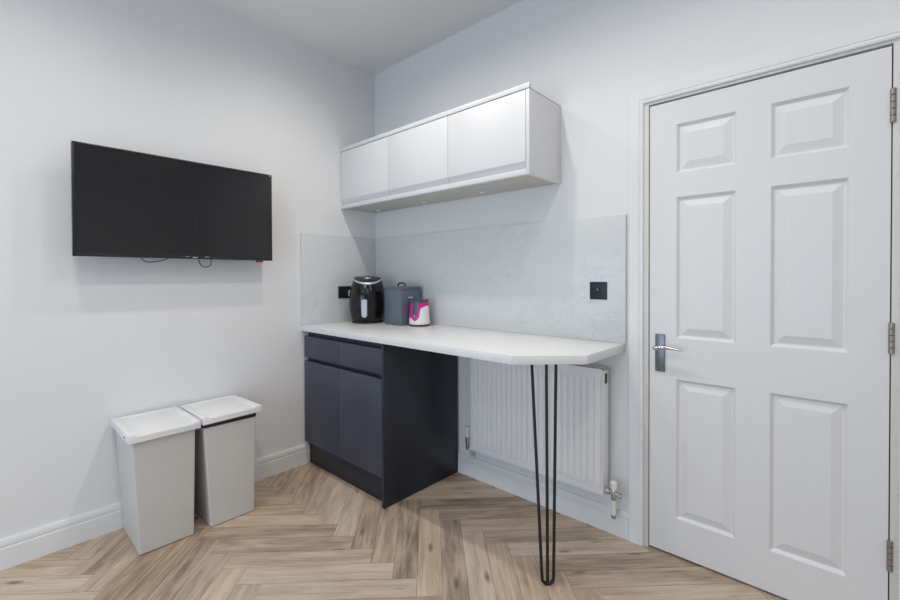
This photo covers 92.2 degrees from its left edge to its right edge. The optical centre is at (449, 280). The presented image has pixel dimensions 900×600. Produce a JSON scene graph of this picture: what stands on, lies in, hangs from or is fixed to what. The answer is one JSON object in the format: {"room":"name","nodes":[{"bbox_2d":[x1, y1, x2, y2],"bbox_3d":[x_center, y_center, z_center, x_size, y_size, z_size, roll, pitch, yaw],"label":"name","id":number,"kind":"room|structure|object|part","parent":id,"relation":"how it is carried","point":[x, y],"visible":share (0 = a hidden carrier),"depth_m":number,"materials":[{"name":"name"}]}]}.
{"room":"kitchen","nodes":[
{"label":"kitchen","id":0,"kind":"room"},
{"bbox_2d":[0,0,375,538],"bbox_3d":[-2.014,-0.148,1.768,0.100,2.773,4.400,0,1,42],"label":"wall","id":1,"kind":"structure","parent":0,"point":[87,342],"depth_m":2.18,"materials":[{"name":"paint"}]},
{"bbox_2d":[0,443,309,570],"bbox_3d":[-2.157,1.158,1.535,0.016,0.127,3.636,0,1,42],"label":"baseboard","id":2,"kind":"structure","parent":1,"relation":"attached to","point":[26,546],"depth_m":2.00,"materials":[{"name":"white"}]},
{"bbox_2d":[71,141,271,266],"bbox_3d":[-1.400,-0.347,2.275,0.121,0.549,0.898,0,1,42],"label":"tv","id":3,"kind":"object","parent":1,"relation":"attached to","point":[125,203],"visible":1,"depth_m":2.16,"materials":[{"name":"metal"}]},
{"bbox_2d":[300,233,375,324],"bbox_3d":[-0.766,-0.015,3.057,0.011,0.602,0.616,0,1,42],"label":"panel","id":4,"kind":"object","parent":1,"relation":"attached to","point":[327,262],"visible":0.76,"depth_m":2.98,"materials":[{"name":"stone"}]},
{"bbox_2d":[338,286,350,298],"bbox_3d":[-0.731,0.079,3.082,0.007,0.086,0.146,0,1,42],"label":"wall socket","id":5,"kind":"object","parent":4,"relation":"attached to","point":[342,290],"visible":0.66,"depth_m":3.06,"materials":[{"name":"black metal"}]},
{"bbox_2d":[200,0,521,74],"bbox_3d":[-0.504,-1.574,0.372,4.200,0.100,4.400,0,1,42],"label":"ceiling","id":6,"kind":"structure","parent":0,"point":[371,36],"depth_m":2.59,"materials":[{"name":"white paint"}]},
{"bbox_2d":[0,462,787,599],"bbox_3d":[-0.461,1.238,0.440,4.000,0.020,4.300,0,1,42],"label":"floor","id":7,"kind":"structure","parent":0,"point":[310,533],"depth_m":1.89,"materials":[{"name":"brown wood"}]},
{"bbox_2d":[111,406,200,554],"bbox_3d":[-1.409,0.938,2.077,0.357,0.548,0.283,0,1,42],"label":"waste bin","id":8,"kind":"object","parent":7,"relation":"on","point":[156,448],"visible":1,"depth_m":1.98,"materials":[{"name":"plastic"}]},
{"bbox_3d":[-1.409,0.681,2.074,0.357,0.034,0.282,0,1,42],"label":"lid","id":9,"kind":"part","parent":8,"relation":"part of","materials":[{"name":"plastic"}]},
{"bbox_2d":[179,394,260,526],"bbox_3d":[-1.213,0.929,2.291,0.357,0.560,0.281,0,1,42],"label":"waste bin","id":10,"kind":"object","parent":7,"relation":"on","point":[224,486],"visible":0.88,"depth_m":2.19,"materials":[{"name":"plastic"}]},
{"bbox_3d":[-1.214,0.673,2.288,0.357,0.048,0.281,0,1,42],"label":"lid","id":11,"kind":"part","parent":10,"relation":"part of","materials":[{"name":"plastic"}]},
{"bbox_2d":[304,332,456,508],"bbox_3d":[-0.455,0.763,2.790,0.835,0.876,0.602,0,1,42],"label":"base cabinet","id":12,"kind":"object","parent":7,"relation":"on","point":[381,419],"visible":0.99,"depth_m":2.49,"materials":[{"name":"wood"}]},
{"bbox_3d":[-0.802,0.427,2.714,0.392,0.135,0.020,0,1,42],"label":"drawer","id":13,"kind":"part","parent":12,"relation":"part of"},
{"bbox_3d":[-0.800,0.784,2.718,0.392,0.530,0.020,0,1,42],"label":"door","id":14,"kind":"part","parent":12,"relation":"part of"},
{"bbox_3d":[-0.788,0.361,2.728,0.392,0.066,0.020,0,1,42],"label":"finger rail","id":15,"kind":"part","parent":12,"relation":"part of","materials":[{"name":"black metal"}]},
{"bbox_3d":[-0.788,0.521,2.730,0.392,0.066,0.020,0,1,42],"label":"finger rail","id":16,"kind":"part","parent":12,"relation":"part of","materials":[{"name":"black metal"}]},
{"bbox_3d":[-0.505,0.429,2.444,0.404,0.135,0.020,0,1,42],"label":"drawer","id":17,"kind":"part","parent":12,"relation":"part of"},
{"bbox_3d":[-0.504,0.786,2.448,0.404,0.530,0.020,0,1,42],"label":"door","id":18,"kind":"part","parent":12,"relation":"part of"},
{"bbox_3d":[-0.492,0.363,2.458,0.404,0.066,0.020,0,1,42],"label":"finger rail","id":19,"kind":"part","parent":12,"relation":"part of","materials":[{"name":"black metal"}]},
{"bbox_3d":[-0.491,0.523,2.460,0.404,0.066,0.020,0,1,42],"label":"finger rail","id":20,"kind":"part","parent":12,"relation":"part of","materials":[{"name":"black metal"}]},
{"bbox_3d":[-0.158,0.765,2.510,0.018,0.876,0.586,0,1,42],"label":"panel","id":21,"kind":"part","parent":12,"relation":"part of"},
{"bbox_2d":[301,319,625,584],"bbox_3d":[-0.074,0.748,2.439,1.874,0.914,0.612,0,1,42],"label":"countertop","id":22,"kind":"structure","parent":12,"relation":"on","point":[512,348],"depth_m":1.97,"materials":[{"name":"stone"}]},
{"bbox_2d":[349,276,384,323],"bbox_3d":[-0.571,0.124,3.005,0.253,0.323,0.252,0,1,42],"label":"air fryer","id":23,"kind":"object","parent":22,"relation":"on","point":[367,293],"visible":1,"depth_m":2.91,"materials":[{"name":"plastic"}]},
{"bbox_2d":[355,300,379,319],"bbox_3d":[-0.555,0.192,2.914,0.106,0.142,0.138,0,1,42],"label":"basket","id":24,"kind":"object","parent":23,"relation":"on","point":[364,309],"depth_m":2.89,"materials":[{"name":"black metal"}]},
{"bbox_2d":[384,282,420,325],"bbox_3d":[-0.317,0.146,2.893,0.172,0.280,0.177,0,1,42],"label":"tin","id":25,"kind":"object","parent":22,"relation":"on","point":[397,298],"visible":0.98,"depth_m":2.82,"materials":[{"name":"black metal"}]},
{"bbox_3d":[-0.318,0.047,2.893,0.171,0.026,0.177,0,1,42],"label":"lid","id":26,"kind":"part","parent":25,"relation":"part of","materials":[{"name":"grey metal"}]},
{"bbox_2d":[409,298,429,326],"bbox_3d":[-0.196,0.200,2.791,0.136,0.174,0.136,0,1,42],"label":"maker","id":27,"kind":"object","parent":22,"relation":"on","point":[419,316],"visible":1,"depth_m":2.74,"materials":[{"name":"white plastic"}]},
{"bbox_3d":[0.392,0.773,1.764,0.114,0.875,0.098,0,1,0],"label":"hairpin leg","id":28,"kind":"part","parent":22,"relation":"part of","materials":[{"name":"black metal"}]},
{"bbox_2d":[375,0,899,511],"bbox_3d":[0.949,-0.160,1.977,4.000,2.773,0.100,0,1,42],"label":"wall","id":29,"kind":"structure","parent":0,"point":[587,57],"depth_m":2.14,"materials":[{"name":"paint"}]},
{"bbox_2d":[340,82,560,212],"bbox_3d":[-0.098,-0.716,2.647,1.540,0.429,0.305,0,1,42],"label":"upper cabinet","id":30,"kind":"object","parent":29,"relation":"attached to","point":[510,139],"visible":1,"depth_m":2.33,"materials":[{"name":"white paint"}]},
{"bbox_3d":[-0.572,-0.722,2.886,0.512,0.361,0.019,0,1,42],"label":"door","id":31,"kind":"part","parent":30,"relation":"part of","materials":[{"name":"white paint"}]},
{"bbox_3d":[-0.194,-0.720,2.542,0.505,0.361,0.019,0,1,42],"label":"door","id":32,"kind":"part","parent":30,"relation":"part of","materials":[{"name":"white paint"}]},
{"bbox_3d":[-0.199,-0.520,2.551,1.522,0.032,0.022,0,1,42],"label":"light rail","id":33,"kind":"part","parent":30,"relation":"part of","materials":[{"name":"white paint"}]},
{"bbox_3d":[-0.097,-0.517,2.663,1.522,0.014,0.280,0,1,42],"label":"board","id":34,"kind":"part","parent":30,"relation":"part of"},
{"bbox_3d":[0.177,-0.717,2.203,0.494,0.361,0.019,0,1,42],"label":"door","id":35,"kind":"part","parent":30,"relation":"part of","materials":[{"name":"white paint"}]},
{"bbox_3d":[0.465,-0.700,2.134,0.018,0.398,0.304,0,1,42],"label":"panel","id":36,"kind":"part","parent":30,"relation":"part of","materials":[{"name":"white laminate"}]},
{"bbox_2d":[375,214,624,343],"bbox_3d":[0.130,-0.013,2.649,1.862,0.602,0.012,0,1,42],"label":"panel","id":37,"kind":"object","parent":29,"relation":"attached to","point":[534,278],"visible":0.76,"depth_m":2.40,"materials":[{"name":"stone"}]},
{"bbox_2d":[590,282,606,299],"bbox_3d":[0.716,0.047,2.097,0.086,0.085,0.016,0,1,42],"label":"wall switch","id":38,"kind":"object","parent":37,"relation":"attached to","point":[598,290],"visible":1,"depth_m":2.10,"materials":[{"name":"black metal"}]},
{"bbox_2d":[458,452,628,539],"bbox_3d":[0.445,1.142,2.376,1.054,0.123,0.016,0,1,42],"label":"baseboard","id":39,"kind":"structure","parent":29,"relation":"attached to","point":[589,511],"depth_m":2.29,"materials":[{"name":"white"}]},
{"bbox_2d":[465,358,622,518],"bbox_3d":[0.450,0.750,2.308,0.946,0.684,0.100,0,1,42],"label":"radiator","id":40,"kind":"object","parent":29,"relation":"attached to","point":[500,394],"visible":0.84,"depth_m":2.20,"materials":[{"name":"metal"}]},
{"bbox_3d":[0.136,0.701,2.573,0.003,0.588,0.060,0,1,42],"label":"panel","id":41,"kind":"part","parent":40,"relation":"part of","materials":[{"name":"metal"}]},
{"bbox_2d":[560,364,607,370],"bbox_3d":[0.431,0.411,2.299,0.806,0.006,0.061,0,1,42],"label":"grille","id":42,"kind":"object","parent":40,"relation":"attached to","point":[577,367],"depth_m":2.09,"materials":[{"name":"metal"}]},
{"bbox_3d":[0.729,0.705,2.032,0.003,0.588,0.060,0,1,42],"label":"panel","id":43,"kind":"part","parent":40,"relation":"part of","materials":[{"name":"metal"}]},
{"bbox_2d":[625,214,626,343],"bbox_3d":[0.819,-0.009,2.020,0.004,0.602,0.014,0,1,42],"label":"trim","id":44,"kind":"structure","parent":29,"relation":"attached to","point":[625,214],"depth_m":2.02,"materials":[{"name":"white paint"}]},
{"bbox_2d":[628,19,899,599],"bbox_3d":[1.209,0.176,1.732,0.931,2.064,0.118,0,1,42],"label":"door frame","id":45,"kind":"structure","parent":29,"relation":"attached to","point":[890,30],"depth_m":1.85,"materials":[{"name":"white wood"}]},
{"bbox_2d":[649,46,896,599],"bbox_3d":[1.183,0.210,1.692,0.774,1.979,0.092,0,1,42],"label":"door","id":46,"kind":"structure","parent":29,"relation":"in","point":[772,334],"depth_m":1.65,"materials":[{"name":"white paint"}]},
{"bbox_3d":[0.933,0.318,1.925,0.040,0.166,0.008,0,1,42],"label":"handle plate","id":47,"kind":"part","parent":46,"relation":"part of","materials":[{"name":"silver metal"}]},
{"bbox_3d":[0.946,0.292,1.878,0.120,0.021,0.044,0,1,42],"label":"lever","id":48,"kind":"part","parent":46,"relation":"part of","materials":[{"name":"silver metal"}]}
]}

